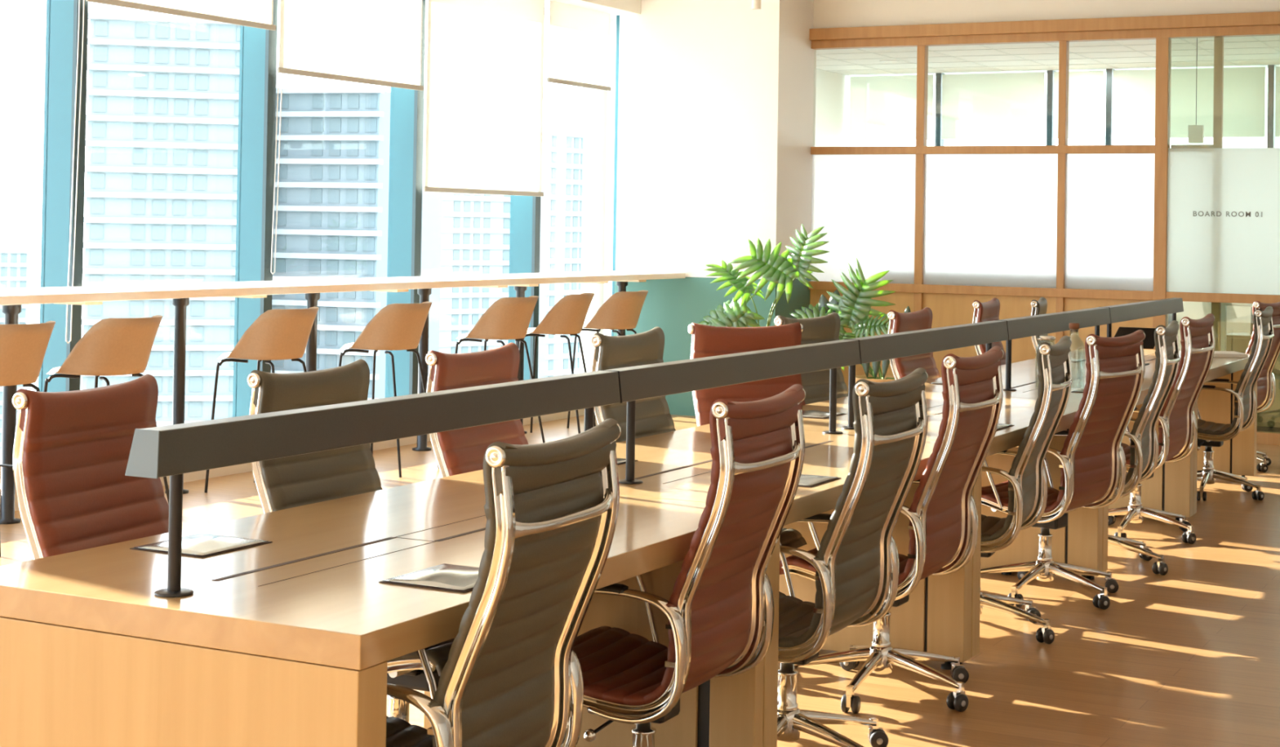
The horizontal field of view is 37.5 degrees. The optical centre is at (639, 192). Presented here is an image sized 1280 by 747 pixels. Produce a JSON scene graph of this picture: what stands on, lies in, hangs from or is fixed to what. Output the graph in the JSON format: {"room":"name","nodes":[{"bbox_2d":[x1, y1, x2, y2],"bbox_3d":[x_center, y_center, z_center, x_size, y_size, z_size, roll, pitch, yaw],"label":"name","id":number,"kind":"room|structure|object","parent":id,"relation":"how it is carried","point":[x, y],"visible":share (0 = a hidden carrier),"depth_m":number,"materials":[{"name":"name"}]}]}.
{"room":"office","nodes":[
{"label":"office","id":0,"kind":"room"},
{"bbox_2d":[0,408,584,511],"bbox_3d":[-4.256,1.403,7.418,0.320,0.240,18.300,0,-1,27],"label":"wall","id":1,"kind":"structure","parent":0,"point":[228,470],"depth_m":10.91,"materials":[{"name":"beige paint"}]},
{"bbox_2d":[65,0,88,391],"bbox_3d":[-2.922,-0.134,9.795,0.025,2.960,0.084,0,-1,27],"label":"trim","id":2,"kind":"structure","parent":1,"relation":"on","point":[72,384],"depth_m":9.78,"materials":[{"name":"grey"}]},
{"bbox_2d":[259,0,277,373],"bbox_3d":[-2.202,-0.098,11.181,0.025,2.960,0.084,0,-1,27],"label":"trim","id":3,"kind":"structure","parent":1,"relation":"on","point":[271,37],"depth_m":11.16,"materials":[{"name":"grey"}]},
{"bbox_2d":[408,0,425,394],"bbox_3d":[-1.481,-0.062,12.566,0.025,2.960,0.084,0,-1,27],"label":"trim","id":4,"kind":"structure","parent":1,"relation":"on","point":[419,95],"depth_m":12.54,"materials":[{"name":"grey"}]},
{"bbox_2d":[529,195,541,379],"bbox_3d":[-0.761,-0.027,13.952,0.025,2.960,0.084,0,-1,27],"label":"trim","id":5,"kind":"structure","parent":1,"relation":"on","point":[536,200],"depth_m":13.92,"materials":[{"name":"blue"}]},
{"bbox_2d":[611,15,619,336],"bbox_3d":[-0.159,0.003,15.094,0.070,2.960,0.090,0,-1,27],"label":"trim","id":6,"kind":"structure","parent":1,"relation":"on","point":[617,16],"depth_m":15.07,"materials":[{"name":"teal paint"}]},
{"bbox_2d":[544,7,616,28],"bbox_3d":[-4.392,-1.737,7.571,0.200,0.320,18.300,0,-1,27],"label":"wall","id":7,"kind":"structure","parent":0,"point":[546,9],"depth_m":15.38,"materials":[{"name":"white paint"}]},
{"bbox_2d":[38,0,74,391],"bbox_3d":[-3.020,-0.135,9.845,0.195,2.960,0.075,0,-1,27],"label":"trim","id":8,"kind":"structure","parent":7,"relation":"on","point":[60,13],"depth_m":9.81,"materials":[{"name":"teal paint"}]},
{"bbox_2d":[232,25,265,417],"bbox_3d":[-2.300,-0.099,11.231,0.195,2.960,0.075,0,-1,27],"label":"trim","id":9,"kind":"structure","parent":7,"relation":"on","point":[252,40],"depth_m":11.20,"materials":[{"name":"teal paint"}]},
{"bbox_2d":[385,87,414,397],"bbox_3d":[-1.579,-0.063,12.617,0.195,2.960,0.075,0,-1,27],"label":"trim","id":10,"kind":"structure","parent":7,"relation":"on","point":[402,100],"depth_m":12.58,"materials":[{"name":"teal paint"}]},
{"bbox_2d":[507,195,533,380],"bbox_3d":[-0.859,-0.027,14.002,0.195,2.960,0.075,0,-1,27],"label":"trim","id":11,"kind":"structure","parent":7,"relation":"on","point":[521,206],"depth_m":13.96,"materials":[{"name":"teal paint"}]},
{"bbox_2d":[544,0,640,15],"bbox_3d":[-4.257,-1.752,7.104,0.470,0.302,17.595,0,-1,27],"label":"trim","id":12,"kind":"structure","parent":7,"relation":"attached to","point":[614,7],"depth_m":14.44,"materials":[{"name":"white paint"}]},
{"bbox_2d":[0,414,1279,746],"bbox_3d":[2.221,1.690,7.652,12.100,0.120,24.700,0,-1,27],"label":"floor","id":13,"kind":"structure","parent":0,"point":[1188,655],"depth_m":6.59,"materials":[{"name":"brown wood"}]},
{"bbox_2d":[0,320,55,556],"bbox_3d":[-2.881,1.068,8.368,0.520,0.990,0.466,1,-1,21],"label":"bar stool","id":14,"kind":"object","parent":13,"relation":"on","point":[23,347],"visible":0.95,"depth_m":8.25,"materials":[{"name":"beige"}]},
{"bbox_2d":[12,373,168,559],"bbox_3d":[-1.019,0.979,4.268,0.646,1.080,0.602,1,-1,20],"label":"office chair","id":15,"kind":"object","parent":13,"relation":"on","point":[72,449],"visible":0.32,"depth_m":4.29,"materials":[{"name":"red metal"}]},
{"bbox_2d":[43,315,168,505],"bbox_3d":[-2.566,1.085,9.016,0.520,0.990,0.466,1,-1,21],"label":"bar stool","id":16,"kind":"object","parent":13,"relation":"on","point":[111,346],"visible":0.91,"depth_m":8.84,"materials":[{"name":"black"}]},
{"bbox_2d":[204,306,319,493],"bbox_3d":[-2.011,1.114,10.170,0.520,0.990,0.466,0,-1,23],"label":"bar stool","id":17,"kind":"object","parent":13,"relation":"on","point":[276,334],"visible":0.92,"depth_m":9.99,"materials":[{"name":"black"}]},
{"bbox_2d":[0,271,685,524],"bbox_3d":[-3.984,0.969,6.944,0.665,1.100,17.490,0,-1,27],"label":"bar table","id":18,"kind":"object","parent":13,"relation":"on","point":[11,300],"depth_m":10.05,"materials":[{"name":"white laminate"}]},
{"bbox_2d":[0,271,685,305],"bbox_3d":[-3.975,0.440,6.954,0.665,0.042,17.490,0,-1,27],"label":"countertop","id":19,"kind":"structure","parent":18,"relation":"on","point":[29,295],"depth_m":10.47,"materials":[{"name":"white laminate"}]},
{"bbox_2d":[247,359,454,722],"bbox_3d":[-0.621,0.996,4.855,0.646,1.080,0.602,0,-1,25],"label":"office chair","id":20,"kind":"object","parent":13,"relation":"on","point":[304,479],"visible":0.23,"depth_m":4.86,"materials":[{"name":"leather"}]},
{"bbox_2d":[0,478,764,746],"bbox_3d":[-0.525,1.143,4.223,0.995,0.767,1.738,0,-1,27],"label":"desk","id":21,"kind":"object","parent":13,"relation":"on","point":[291,623],"visible":0.75,"depth_m":3.58,"materials":[{"name":"brown wood"}]},
{"bbox_2d":[124,370,620,596],"bbox_3d":[-0.505,0.619,4.282,0.078,0.316,1.813,0,-1,27],"label":"desk lamp","id":22,"kind":"object","parent":21,"relation":"on","point":[173,451],"visible":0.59,"depth_m":3.95,"materials":[{"name":"metal"}]},
{"bbox_2d":[160,404,604,477],"bbox_3d":[-0.500,0.546,4.290,0.048,0.004,1.777,0,-1,27],"label":"diffuser","id":23,"kind":"object","parent":22,"relation":"attached to","point":[176,470],"depth_m":4.03,"materials":[{"name":"white"}]},
{"bbox_2d":[338,301,439,477],"bbox_3d":[-1.496,1.138,11.074,0.520,0.990,0.466,0,-1,23],"label":"bar stool","id":24,"kind":"object","parent":13,"relation":"on","point":[395,326],"visible":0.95,"depth_m":10.89,"materials":[{"name":"black"}]},
{"bbox_2d":[425,342,528,477],"bbox_3d":[-0.265,1.016,5.686,0.646,1.080,0.602,0,-1,26],"label":"office chair","id":25,"kind":"object","parent":13,"relation":"on","point":[460,451],"visible":0.16,"depth_m":5.71,"materials":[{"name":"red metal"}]},
{"bbox_2d":[454,295,545,442],"bbox_3d":[-0.932,1.167,12.246,0.520,0.990,0.466,0,-1,24],"label":"bar stool","id":26,"kind":"object","parent":13,"relation":"on","point":[507,317],"visible":0.91,"depth_m":12.07,"materials":[{"name":"black"}]},
{"bbox_2d":[386,418,621,746],"bbox_3d":[-0.422,0.979,3.622,0.646,1.076,0.602,0,-1,24],"label":"office chair","id":27,"kind":"object","parent":13,"relation":"on","point":[511,676],"visible":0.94,"depth_m":3.52,"materials":[{"name":"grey leather"}]},
{"bbox_2d":[517,292,595,433],"bbox_3d":[-0.582,1.185,12.918,0.520,0.990,0.466,1,-1,12],"label":"bar stool","id":28,"kind":"object","parent":13,"relation":"on","point":[567,316],"visible":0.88,"depth_m":12.74,"materials":[{"name":"black"}]},
{"bbox_2d":[567,289,648,428],"bbox_3d":[-0.213,1.203,13.630,0.520,0.990,0.466,0,-1,23],"label":"bar stool","id":29,"kind":"object","parent":13,"relation":"on","point":[621,310],"visible":0.88,"depth_m":13.45,"materials":[{"name":"black"}]},
{"bbox_2d":[572,384,805,746],"bbox_3d":[0.021,1.002,4.527,0.646,1.076,0.602,0,-1,26],"label":"office chair","id":30,"kind":"object","parent":13,"relation":"on","point":[719,609],"visible":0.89,"depth_m":4.42,"materials":[{"name":"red leather"}]},
{"bbox_2d":[590,326,806,666],"bbox_3d":[0.208,1.022,6.308,0.646,1.104,0.602,0,-1,25],"label":"office chair","id":31,"kind":"object","parent":13,"relation":"on","point":[653,416],"visible":0.25,"depth_m":6.38,"materials":[{"name":"leather"}]},
{"bbox_2d":[440,424,973,746],"bbox_3d":[0.275,1.183,5.762,0.995,0.767,1.728,0,-1,27],"label":"desk","id":32,"kind":"object","parent":13,"relation":"on","point":[936,615],"visible":0.27,"depth_m":6.13,"materials":[{"name":"brown wood"}]},
{"bbox_2d":[600,339,860,484],"bbox_3d":[0.332,0.660,5.891,0.078,0.316,1.804,0,-1,27],"label":"desk lamp","id":33,"kind":"object","parent":32,"relation":"on","point":[662,379],"visible":0.97,"depth_m":5.69,"materials":[{"name":"grey"}]},
{"bbox_2d":[687,321,804,426],"bbox_3d":[0.539,1.057,7.273,0.602,1.080,0.646,1,-1,-24],"label":"office chair","id":34,"kind":"object","parent":13,"relation":"on","point":[706,340],"visible":0.16,"depth_m":7.49,"materials":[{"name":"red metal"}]},
{"bbox_2d":[697,223,829,327],"bbox_3d":[0.945,0.970,13.632,1.088,1.490,0.572,1,-1,5],"label":"philodendron","id":35,"kind":"object","parent":13,"relation":"on","point":[783,269],"visible":0.61,"depth_m":13.62,"materials":[{"name":"plant"}]},
{"bbox_2d":[773,311,848,404],"bbox_3d":[0.942,1.066,7.880,0.646,1.095,0.602,0,-1,35],"label":"office chair","id":36,"kind":"object","parent":13,"relation":"on","point":[815,384],"visible":0.14,"depth_m":8.04,"materials":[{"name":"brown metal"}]},
{"bbox_2d":[777,368,928,746],"bbox_3d":[0.415,1.020,5.147,0.646,1.076,0.602,0,-1,26],"label":"office chair","id":37,"kind":"object","parent":13,"relation":"on","point":[855,562],"visible":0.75,"depth_m":5.06,"materials":[{"name":"leather"}]},
{"bbox_2d":[799,257,911,382],"bbox_3d":[1.472,1.088,13.147,0.839,1.255,0.615,1,-1,7],"label":"floor plant","id":38,"kind":"object","parent":13,"relation":"on","point":[853,308],"visible":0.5,"depth_m":13.21,"materials":[{"name":"green plant"}]},
{"bbox_2d":[779,346,1003,713],"bbox_3d":[0.774,1.030,5.935,0.646,1.093,0.602,0,-1,27],"label":"office chair","id":39,"kind":"object","parent":13,"relation":"on","point":[942,513],"visible":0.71,"depth_m":5.83,"materials":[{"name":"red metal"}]},
{"bbox_2d":[708,391,1102,663],"bbox_3d":[1.089,1.223,7.328,0.995,0.767,1.798,0,-1,27],"label":"desk","id":40,"kind":"object","parent":13,"relation":"on","point":[1080,543],"visible":0.23,"depth_m":7.83,"materials":[{"name":"brown wood"}]},
{"bbox_2d":[840,320,1008,429],"bbox_3d":[1.162,0.702,7.489,0.078,0.316,1.842,0,-1,27],"label":"desk lamp","id":41,"kind":"object","parent":40,"relation":"on","point":[900,344],"visible":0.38,"depth_m":7.29,"materials":[{"name":"grey"}]},
{"bbox_2d":[887,306,940,380],"bbox_3d":[1.544,1.103,8.963,0.646,1.080,0.602,0,-1,29],"label":"office chair","id":42,"kind":"object","parent":13,"relation":"on","point":[901,367],"visible":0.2,"depth_m":9.04,"materials":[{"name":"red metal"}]},
{"bbox_2d":[972,297,1005,364],"bbox_3d":[2.189,1.139,10.440,0.646,1.080,0.602,0,-1,23],"label":"office chair","id":43,"kind":"object","parent":13,"relation":"on","point":[989,310],"visible":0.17,"depth_m":10.48,"materials":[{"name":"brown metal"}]},
{"bbox_2d":[979,335,1071,644],"bbox_3d":[1.229,1.063,6.872,0.646,1.076,0.602,1,-1,21],"label":"office chair","id":44,"kind":"object","parent":13,"relation":"on","point":[1028,486],"visible":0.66,"depth_m":6.74,"materials":[{"name":"silver metal"}]},
{"bbox_2d":[1031,297,1050,352],"bbox_3d":[2.627,1.165,11.108,0.646,1.065,0.602,1,-1,18],"label":"office chair","id":45,"kind":"object","parent":13,"relation":"on","point":[1039,307],"visible":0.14,"depth_m":10.97,"materials":[{"name":"silver metal"}]},
{"bbox_2d":[924,364,1194,578],"bbox_3d":[1.940,1.266,8.964,0.995,0.767,1.888,0,-1,27],"label":"desk","id":46,"kind":"object","parent":13,"relation":"on","point":[1171,487],"visible":0.1,"depth_m":9.51,"materials":[{"name":"brown wood"}]},
{"bbox_2d":[1037,335,1055,340],"bbox_3d":[1.823,0.765,8.457,0.094,0.240,0.094,0,-1,27],"label":"glass jar","id":47,"kind":"object","parent":46,"relation":"on","point":[1040,337],"visible":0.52,"depth_m":8.43,"materials":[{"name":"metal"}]},
{"bbox_2d":[995,306,1111,391],"bbox_3d":[2.022,0.744,9.142,0.078,0.316,1.874,0,-1,27],"label":"desk lamp","id":48,"kind":"object","parent":46,"relation":"on","point":[1042,324],"visible":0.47,"depth_m":8.88,"materials":[{"name":"grey"}]},
{"bbox_2d":[1069,322,1079,332],"bbox_3d":[1.949,0.737,8.460,0.100,0.299,0.100,0,-1,27],"label":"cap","id":49,"kind":"object","parent":46,"relation":"on","point":[1073,327],"visible":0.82,"depth_m":8.45,"materials":[{"name":"brown"}]},
{"bbox_2d":[980,329,1145,609],"bbox_3d":[1.636,1.083,7.555,0.646,1.072,0.602,0,-1,37],"label":"office chair","id":50,"kind":"object","parent":13,"relation":"on","point":[1092,458],"visible":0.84,"depth_m":7.45,"materials":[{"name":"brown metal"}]},
{"bbox_2d":[1004,348,1257,519],"bbox_3d":[2.809,1.309,10.636,0.995,0.767,1.878,0,-1,27],"label":"desk","id":51,"kind":"object","parent":13,"relation":"on","point":[1237,455],"visible":0.2,"depth_m":11.20,"materials":[{"name":"brown wood"}]},
{"bbox_2d":[1114,326,1155,365],"bbox_3d":[2.687,0.831,10.200,0.323,0.204,0.134,0,-1,27],"label":"tablet","id":52,"kind":"object","parent":51,"relation":"on","point":[1148,341],"visible":0.37,"depth_m":10.18,"materials":[{"name":"grey"}]},
{"bbox_2d":[1103,297,1183,337],"bbox_3d":[2.889,0.788,10.810,0.078,0.316,1.874,0,-1,27],"label":"desk lamp","id":53,"kind":"object","parent":51,"relation":"on","point":[1131,311],"visible":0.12,"depth_m":10.67,"materials":[{"name":"grey"}]},
{"bbox_2d":[1180,351,1248,357],"bbox_3d":[3.360,0.946,11.024,0.320,0.022,0.240,1,-1,-1],"label":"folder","id":54,"kind":"object","parent":51,"relation":"on","point":[1216,353],"visible":0.61,"depth_m":10.91,"materials":[{"name":"white"}]},
{"bbox_2d":[1107,320,1180,575],"bbox_3d":[2.021,1.100,8.257,0.646,1.076,0.602,0,-1,22],"label":"office chair","id":55,"kind":"object","parent":13,"relation":"on","point":[1144,446],"visible":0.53,"depth_m":8.07,"materials":[{"name":"silver metal"}]},
{"bbox_2d":[1107,313,1214,543],"bbox_3d":[2.411,1.121,9.110,0.646,1.076,0.602,0,-1,30],"label":"office chair","id":56,"kind":"object","parent":13,"relation":"on","point":[1177,424],"visible":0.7,"depth_m":9.00,"materials":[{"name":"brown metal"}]},
{"bbox_2d":[1196,306,1274,501],"bbox_3d":[3.210,1.168,10.584,0.646,1.059,0.602,0,-1,25],"label":"office chair","id":57,"kind":"object","parent":13,"relation":"on","point":[1210,434],"visible":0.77,"depth_m":10.46,"materials":[{"name":"silver metal"}]},
{"bbox_2d":[1220,302,1253,351],"bbox_3d":[4.305,1.254,13.648,0.420,1.030,0.200,0,-1,27],"label":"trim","id":58,"kind":"structure","parent":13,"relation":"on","point":[1224,305],"depth_m":13.67,"materials":[{"name":"white paint"}]},
{"bbox_2d":[1226,332,1279,432],"bbox_3d":[4.891,1.422,13.867,1.100,0.720,0.422,0,-1,27],"label":"base cabinet","id":59,"kind":"object","parent":13,"relation":"on","point":[1268,420],"visible":0.13,"depth_m":13.80,"materials":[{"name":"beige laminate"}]},
{"bbox_2d":[1250,306,1253,335],"bbox_3d":[4.732,0.929,13.880,0.440,0.260,0.070,0,-1,27],"label":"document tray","id":60,"kind":"object","parent":59,"relation":"on","point":[1251,312],"visible":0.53,"depth_m":13.96,"materials":[{"name":"plastic"}]},
{"bbox_2d":[1245,300,1279,472],"bbox_3d":[3.695,1.198,11.872,0.646,1.059,0.602,0,-1,39],"label":"office chair","id":61,"kind":"object","parent":13,"relation":"on","point":[1266,382],"visible":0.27,"depth_m":11.85,"materials":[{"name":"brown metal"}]},
{"bbox_2d":[1256,431,1279,444],"bbox_3d":[5.713,1.732,12.537,10.410,0.080,0.090,0,-1,27],"label":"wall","id":62,"kind":"structure","parent":13,"relation":"on","point":[1262,437],"depth_m":13.18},
{"bbox_2d":[579,69,848,373],"bbox_3d":[0.908,0.048,18.382,0.150,3.500,5.750,0,-1,27],"label":"wall","id":63,"kind":"structure","parent":0,"point":[832,89],"depth_m":15.85,"materials":[{"name":"white paint"}]},
{"bbox_2d":[934,72,945,146],"bbox_3d":[3.239,-0.209,20.401,0.060,2.160,0.130,0,-1,27],"label":"trim","id":64,"kind":"structure","parent":63,"relation":"attached to","point":[938,141],"depth_m":20.36,"materials":[{"name":"grey"}]},
{"bbox_2d":[1046,70,1056,145],"bbox_3d":[4.322,-0.202,19.838,0.060,2.160,0.130,0,-1,27],"label":"trim","id":65,"kind":"structure","parent":63,"relation":"attached to","point":[1050,91],"depth_m":19.79,"materials":[{"name":"grey"}]},
{"bbox_2d":[1105,68,1115,145],"bbox_3d":[4.872,-0.198,19.552,0.060,2.160,0.130,0,-1,27],"label":"trim","id":66,"kind":"structure","parent":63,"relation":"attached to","point":[1109,140],"depth_m":19.51,"materials":[{"name":"grey"}]},
{"bbox_2d":[1176,301,1251,351],"bbox_3d":[7.683,1.402,18.151,12.100,1.000,0.150,0,-1,27],"label":"wall","id":67,"kind":"structure","parent":63,"relation":"attached to","point":[1238,317],"depth_m":18.98,"materials":[{"name":"white paint"}]},
{"bbox_2d":[1266,65,1275,147],"bbox_3d":[6.300,-0.189,18.809,0.060,2.160,0.130,0,-1,27],"label":"trim","id":68,"kind":"structure","parent":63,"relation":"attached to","point":[1271,139],"depth_m":18.77,"materials":[{"name":"grey"}]},
{"bbox_2d":[613,0,816,416],"bbox_3d":[0.596,0.021,14.879,1.376,3.420,0.754,0,-1,27],"label":"wall","id":69,"kind":"structure","parent":0,"point":[717,98],"depth_m":14.56,"materials":[{"name":"white paint"}]},
{"bbox_2d":[65,0,84,343],"bbox_3d":[-2.914,-0.378,9.737,0.018,2.316,0.074,0,-1,27],"label":"blind cord","id":70,"kind":"object","parent":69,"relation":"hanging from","point":[78,0],"visible":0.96,"depth_m":9.73,"materials":[{"name":"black plastic"}]},
{"bbox_2d":[85,0,275,31],"bbox_3d":[-2.506,-1.270,10.445,0.044,0.597,1.540,0,-1,27],"label":"roller blind","id":71,"kind":"object","parent":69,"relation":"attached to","point":[258,14],"visible":1,"depth_m":10.65,"materials":[{"name":"fabric"}]},
{"bbox_2d":[270,38,283,274],"bbox_3d":[-2.150,-0.505,11.203,0.018,1.986,0.074,0,-1,27],"label":"blind cord","id":72,"kind":"object","parent":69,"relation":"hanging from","point":[279,38],"visible":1,"depth_m":11.19,"materials":[{"name":"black plastic"}]},
{"bbox_2d":[276,0,423,90],"bbox_3d":[-1.786,-1.112,11.831,0.044,0.842,1.520,0,-1,27],"label":"roller blind","id":73,"kind":"object","parent":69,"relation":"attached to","point":[379,42],"visible":1,"depth_m":11.83,"materials":[{"name":"fabric"}]},
{"bbox_2d":[422,0,544,196],"bbox_3d":[-1.065,-0.742,13.222,0.044,1.510,1.560,0,-1,27],"label":"roller blind","id":74,"kind":"object","parent":69,"relation":"attached to","point":[485,86],"visible":1,"depth_m":13.18,"materials":[{"name":"fabric"}]},
{"bbox_2d":[546,0,611,91],"bbox_3d":[-0.453,-1.136,14.394,0.044,0.660,0.975,0,-1,27],"label":"roller blind","id":75,"kind":"object","parent":69,"relation":"attached to","point":[579,53],"visible":0.81,"depth_m":14.36,"materials":[{"name":"fabric"}]},
{"bbox_2d":[603,0,1279,390],"bbox_3d":[5.056,0.059,12.973,12.000,3.420,0.120,0,-1,27],"label":"wall","id":76,"kind":"structure","parent":0,"point":[827,13],"depth_m":14.25,"materials":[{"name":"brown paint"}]},
{"bbox_2d":[913,45,928,311],"bbox_3d":[2.148,0.298,14.437,0.063,2.900,0.083,0,-1,27],"label":"trim","id":77,"kind":"structure","parent":76,"relation":"attached to","point":[922,51],"depth_m":14.41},
{"bbox_2d":[808,11,1279,40],"bbox_3d":[5.742,-1.208,12.575,10.430,0.090,0.150,0,-1,27],"label":"trim","id":78,"kind":"structure","parent":76,"relation":"attached to","point":[1253,19],"depth_m":13.89,"materials":[{"name":"wood"}]},
{"bbox_2d":[1055,40,1069,343],"bbox_3d":[3.120,0.305,13.931,0.055,2.900,0.083,0,-1,27],"label":"trim","id":79,"kind":"structure","parent":76,"relation":"attached to","point":[1064,46],"depth_m":13.90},
{"bbox_2d":[1152,37,1171,350],"bbox_3d":[3.762,0.309,13.587,0.089,2.900,0.103,0,-1,27],"label":"trim","id":80,"kind":"structure","parent":76,"relation":"attached to","point":[1163,45],"depth_m":13.55,"materials":[{"name":"wood"}]},
{"bbox_2d":[1170,37,1223,351],"bbox_3d":[4.002,0.323,13.565,0.357,2.880,0.050,0,-1,27],"label":"trim","id":81,"kind":"structure","parent":76,"relation":"attached to","point":[1218,42],"depth_m":13.49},
{"bbox_2d":[816,35,1279,76],"bbox_3d":[6.446,-1.371,15.737,12.100,0.100,6.000,0,-1,27],"label":"ceiling","id":82,"kind":"structure","parent":0,"point":[1251,45],"depth_m":18.32,"materials":[{"name":"white paint"}]},
{"bbox_2d":[879,60,899,62],"bbox_3d":[2.517,-1.323,19.018,0.200,0.006,0.200,0,-1,27],"label":"recessed light","id":83,"kind":"object","parent":82,"relation":"in","point":[886,61],"visible":1,"depth_m":19.03,"materials":[{"name":"white paint"}]},
{"bbox_2d":[848,75,933,140],"bbox_3d":[2.742,-0.924,20.584,0.960,0.700,0.004,0,-1,27],"label":"roller blind","id":84,"kind":"object","parent":82,"relation":"hanging from","point":[882,107],"visible":1,"depth_m":20.61,"materials":[{"name":"fabric"}]},
{"bbox_2d":[941,71,1044,139],"bbox_3d":[3.754,-0.917,20.058,1.120,0.700,0.004,0,-1,27],"label":"roller blind","id":85,"kind":"object","parent":82,"relation":"hanging from","point":[1006,105],"visible":1,"depth_m":20.05,"materials":[{"name":"fabric"}]},
{"bbox_2d":[816,36,1279,75],"bbox_3d":[6.376,-1.323,15.603,12.100,0.004,5.700,0,-1,27],"label":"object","id":86,"kind":"structure","parent":82,"relation":"attached to","point":[1252,37],"depth_m":18.46,"materials":[{"name":"grey"}]},
{"bbox_2d":[1053,71,1103,138],"bbox_3d":[4.570,-0.912,19.634,0.520,0.700,0.004,0,-1,27],"label":"roller blind","id":87,"kind":"object","parent":82,"relation":"hanging from","point":[1086,88],"visible":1,"depth_m":19.61,"materials":[{"name":"fabric"}]},
{"bbox_2d":[1112,66,1265,137],"bbox_3d":[5.559,-0.905,19.119,1.510,0.700,0.004,0,-1,27],"label":"roller blind","id":88,"kind":"object","parent":82,"relation":"hanging from","point":[1244,88],"visible":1,"depth_m":19.10,"materials":[{"name":"fabric"}]},
{"bbox_2d":[1187,38,1204,143],"bbox_3d":[4.337,-0.878,14.678,0.110,0.990,0.060,0,-1,27],"label":"pendant lamp","id":89,"kind":"object","parent":82,"relation":"hanging from","point":[1196,132],"visible":0.9,"depth_m":14.65,"materials":[{"name":"grey metal"}]},
{"bbox_2d":[1199,40,1213,43],"bbox_3d":[5.028,-1.325,16.586,0.200,0.006,0.200,0,-1,27],"label":"recessed light","id":90,"kind":"object","parent":82,"relation":"in","point":[1209,41],"visible":0.75,"depth_m":16.60,"materials":[{"name":"white paint"}]},
{"bbox_2d":[1275,66,1279,137],"bbox_3d":[6.979,-0.896,18.381,1.490,0.700,0.004,0,-1,27],"label":"roller blind","id":91,"kind":"object","parent":82,"relation":"hanging from","point":[1277,68],"visible":1,"depth_m":18.71,"materials":[{"name":"fabric"}]},
{"bbox_3d":[0.815,-1.911,4.902,12.100,0.100,18.360,0,-1,27],"label":"ceiling","id":92,"kind":"structure","parent":0,"visible":0},
{"bbox_2d":[751,0,760,9],"bbox_3d":[0.815,-1.496,13.143,0.064,0.439,0.064,0,-1,27],"label":"ceiling spotlight","id":93,"kind":"object","parent":92,"relation":"attached to","point":[756,4],"visible":1,"depth_m":13.11,"materials":[{"name":"white paint"}]},
{"bbox_3d":[7.975,0.298,11.404,5.370,2.820,0.040,0,-1,27],"label":"wall partition","id":94,"kind":"structure","parent":0,"visible":0},
{"bbox_2d":[810,154,915,284],"bbox_3d":[1.650,0.203,14.695,1.060,0.995,0.008,0,-1,27],"label":"window","id":95,"kind":"structure","parent":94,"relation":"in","point":[864,204],"depth_m":14.64,"materials":[{"name":"glass"}]},
{"bbox_2d":[810,145,1155,154],"bbox_3d":[2.462,-0.319,14.286,2.871,0.060,0.080,0,-1,27],"label":"trim","id":96,"kind":"structure","parent":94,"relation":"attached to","point":[1027,149],"depth_m":14.18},
{"bbox_2d":[923,153,1057,288],"bbox_3d":[2.636,0.209,14.182,1.037,0.995,0.008,0,-1,27],"label":"window","id":97,"kind":"structure","parent":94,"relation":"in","point":[990,220],"depth_m":14.17,"materials":[{"name":"glass"}]},
{"bbox_2d":[808,280,1279,303],"bbox_3d":[5.731,0.760,12.558,10.410,0.065,0.100,0,-1,27],"label":"trim","id":98,"kind":"structure","parent":94,"relation":"attached to","point":[897,287],"depth_m":13.87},
{"bbox_2d":[811,25,1279,49],"bbox_3d":[5.759,-1.131,12.587,10.410,0.063,0.110,0,-1,27],"label":"trim","id":99,"kind":"structure","parent":94,"relation":"attached to","point":[1262,30],"depth_m":13.95,"materials":[{"name":"wood"}]},
{"bbox_2d":[1064,153,1155,291],"bbox_3d":[3.436,0.215,13.766,0.656,0.995,0.008,0,-1,27],"label":"window","id":100,"kind":"structure","parent":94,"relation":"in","point":[1109,207],"depth_m":13.76,"materials":[{"name":"glass"}]},
{"bbox_2d":[1166,147,1279,294],"bbox_3d":[4.651,0.205,13.101,1.935,1.030,0.014,0,-1,27],"label":"frosted glass panel","id":101,"kind":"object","parent":94,"relation":"in","point":[1222,254],"depth_m":13.36,"materials":[{"name":"glass"}]},
{"label":"outside","id":102,"kind":"structure","parent":0,"visible":0},
{"bbox_2d":[25,376,82,391],"bbox_3d":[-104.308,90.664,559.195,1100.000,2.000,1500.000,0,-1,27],"label":"city","id":103,"kind":"object","parent":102,"point":[36,383],"depth_m":907.77,"materials":[{"name":"grey"}]},
{"bbox_2d":[0,249,30,453],"bbox_3d":[-171.435,51.566,501.393,15.661,72.700,23.000,1,-1,-19],"label":"tower","id":104,"kind":"structure","parent":103,"relation":"on","point":[14,265],"depth_m":492.95,"materials":[{"name":"grey"}]},
{"bbox_2d":[80,13,239,426],"bbox_3d":[-63.752,31.387,251.964,21.433,107.700,23.000,1,-1,-14],"label":"tower","id":105,"kind":"structure","parent":103,"relation":"on","point":[162,92],"depth_m":242.01,"materials":[{"name":"grey"}]},
{"bbox_2d":[271,87,441,399],"bbox_3d":[-40.248,35.980,264.295,16.972,99.700,23.000,1,-1,17],"label":"tower","id":106,"kind":"structure","parent":103,"relation":"on","point":[332,223],"depth_m":254.43,"materials":[{"name":"grey"}]},
{"bbox_2d":[439,192,510,353],"bbox_3d":[-44.358,41.354,431.233,21.775,94.700,23.000,2,-1,-34],"label":"tower","id":107,"kind":"structure","parent":103,"relation":"on","point":[475,228],"depth_m":422.67,"materials":[{"name":"grey"}]},
{"bbox_2d":[537,132,583,377],"bbox_3d":[-25.530,37.816,440.508,23.000,102.700,14.274,0,-1,38],"label":"tower","id":108,"kind":"structure","parent":103,"relation":"on","point":[561,204],"depth_m":432.06,"materials":[{"name":"grey"}]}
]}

